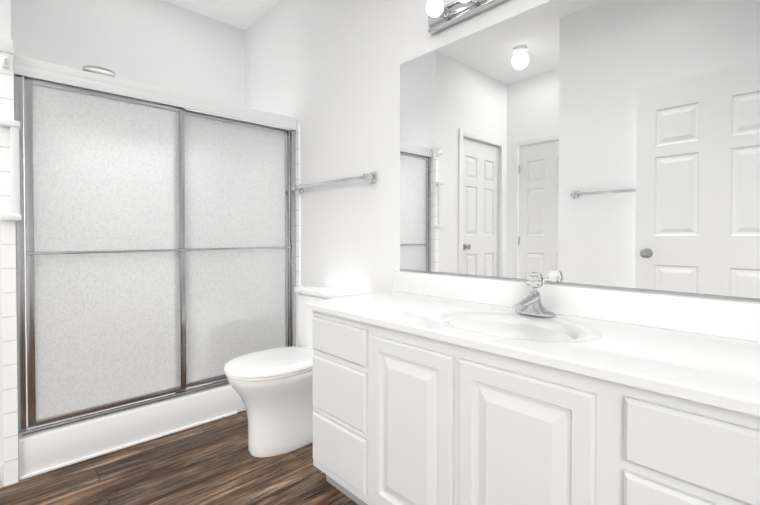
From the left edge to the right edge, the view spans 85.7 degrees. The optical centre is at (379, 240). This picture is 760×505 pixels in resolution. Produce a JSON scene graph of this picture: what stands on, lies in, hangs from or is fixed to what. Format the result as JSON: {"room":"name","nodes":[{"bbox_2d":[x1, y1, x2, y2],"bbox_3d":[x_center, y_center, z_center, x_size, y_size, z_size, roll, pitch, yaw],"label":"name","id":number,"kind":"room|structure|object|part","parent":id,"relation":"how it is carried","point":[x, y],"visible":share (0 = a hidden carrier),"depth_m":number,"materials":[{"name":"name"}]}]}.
{"room":"bathroom","nodes":[
{"label":"bathroom","id":0,"kind":"room"},
{"bbox_2d":[0,0,10,463],"bbox_3d":[-1.983,-0.337,2.122,0.100,2.860,0.860,-1,1,-43],"label":"wall","id":1,"kind":"structure","parent":0,"point":[5,24],"depth_m":1.82,"materials":[{"name":"white paint"}]},
{"bbox_2d":[0,463,3,487],"bbox_3d":[-1.794,1.046,1.720,0.315,0.105,0.013,-1,1,-43],"label":"baseboard","id":2,"kind":"structure","parent":1,"relation":"attached to","point":[1,474],"depth_m":1.81,"materials":[{"name":"white wood"}]},
{"bbox_2d":[0,51,18,485],"bbox_3d":[-1.662,0.109,1.834,0.048,1.975,0.008,-1,1,-43],"label":"wall tile","id":3,"kind":"structure","parent":1,"relation":"attached to","point":[9,328],"depth_m":1.83,"materials":[{"name":"white tile"}]},
{"bbox_2d":[0,37,21,220],"bbox_3d":[-1.634,-0.490,1.806,0.071,0.805,0.056,-1,1,-43],"label":"grab rail","id":4,"kind":"object","parent":3,"relation":"attached to","point":[6,45],"visible":1,"depth_m":1.80,"materials":[{"name":"white plastic"}]},
{"bbox_2d":[10,0,244,120],"bbox_3d":[-1.770,-0.349,2.992,1.600,2.860,0.120,-1,1,-43],"label":"wall","id":5,"kind":"structure","parent":0,"point":[162,44],"depth_m":2.94,"materials":[{"name":"white paint"}]},
{"bbox_2d":[23,108,26,406],"bbox_3d":[-1.689,0.132,2.986,1.484,1.900,0.008,-1,1,-43],"label":"wall tile","id":6,"kind":"structure","parent":5,"relation":"attached to","point":[25,257],"depth_m":2.52,"materials":[{"name":"white tile"}]},
{"bbox_2d":[0,410,357,504],"bbox_3d":[-0.737,1.138,1.034,3.030,0.060,4.420,-1,1,-43],"label":"floor","id":7,"kind":"structure","parent":0,"point":[215,462],"depth_m":1.90,"materials":[{"name":"wood"}]},
{"bbox_2d":[13,55,295,479],"bbox_3d":[-1.395,0.029,2.669,1.482,2.111,0.851,-1,1,-43],"label":"shower","id":8,"kind":"object","parent":7,"relation":"on","point":[160,236],"visible":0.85,"depth_m":2.23,"materials":[{"name":"white glass"}]},
{"bbox_2d":[224,284,367,456],"bbox_3d":[-0.482,0.688,2.252,0.730,0.806,0.452,-1,1,-43],"label":"toilet","id":9,"kind":"object","parent":7,"relation":"on","point":[273,388],"visible":0.62,"depth_m":2.09,"materials":[{"name":"white ceramic"}]},
{"bbox_3d":[-0.544,0.646,2.193,0.558,0.046,0.405,-1,1,-43],"label":"seat","id":10,"kind":"part","parent":9,"relation":"part of","materials":[{"name":"white plastic"}]},
{"bbox_3d":[-0.299,0.470,2.419,0.232,0.373,0.452,-1,1,-43],"label":"tank","id":11,"kind":"part","parent":9,"relation":"part of","materials":[{"name":"white ceramic"}]},
{"bbox_2d":[306,295,759,504],"bbox_3d":[0.407,0.704,1.440,0.552,0.796,1.510,-1,1,-43],"label":"bathroom vanity","id":12,"kind":"object","parent":7,"relation":"on","point":[432,389],"depth_m":1.12,"materials":[{"name":"white wood"}]},
{"bbox_2d":[514,272,556,317],"bbox_3d":[0.540,0.195,1.490,0.164,0.159,0.160,-1,1,-43],"label":"faucet","id":13,"kind":"object","parent":12,"relation":"on","point":[531,304],"visible":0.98,"depth_m":1.50,"materials":[{"name":"silver metal"}]},
{"bbox_3d":[0.577,0.146,1.523,0.063,0.061,0.066,-1,1,-43],"label":"knob","id":14,"kind":"part","parent":13,"relation":"part of","materials":[{"name":"clear plastic"}]},
{"bbox_2d":[162,0,280,29],"bbox_3d":[-0.737,-1.782,0.995,3.030,0.060,4.420,-1,1,-43],"label":"ceiling","id":15,"kind":"structure","parent":0,"point":[243,14],"depth_m":3.14,"materials":[{"name":"white paint"}]},
{"bbox_2d":[245,0,753,302],"bbox_3d":[0.327,-0.336,2.008,0.120,2.860,4.420,-1,1,-43],"label":"wall","id":16,"kind":"structure","parent":0,"point":[325,74],"depth_m":2.48,"materials":[{"name":"white paint"}]},
{"bbox_2d":[286,124,299,346],"bbox_3d":[-0.854,0.129,3.184,0.008,1.900,0.856,-1,1,-43],"label":"wall tile","id":17,"kind":"structure","parent":16,"relation":"attached to","point":[297,165],"depth_m":2.88,"materials":[{"name":"white tile"}]},
{"bbox_2d":[292,172,376,192],"bbox_3d":[-0.314,-0.357,2.550,0.072,0.060,0.792,-1,1,-43],"label":"towel rail","id":18,"kind":"object","parent":16,"relation":"attached to","point":[371,177],"visible":1,"depth_m":2.43,"materials":[{"name":"silver metal"}]},
{"bbox_2d":[426,0,506,34],"bbox_3d":[0.487,-1.035,1.621,0.155,0.090,0.850,-1,1,-43],"label":"sconce","id":19,"kind":"object","parent":16,"relation":"attached to","point":[441,16],"visible":1,"depth_m":1.82,"materials":[{"name":"silver metal"}]},
{"bbox_2d":[399,0,759,302],"bbox_3d":[0.616,-0.374,1.599,0.009,1.081,1.496,-1,1,-43],"label":"mirror","id":20,"kind":"object","parent":16,"relation":"attached to","point":[608,144],"visible":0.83,"depth_m":1.45,"materials":[{"name":"clear glass"}]}
]}

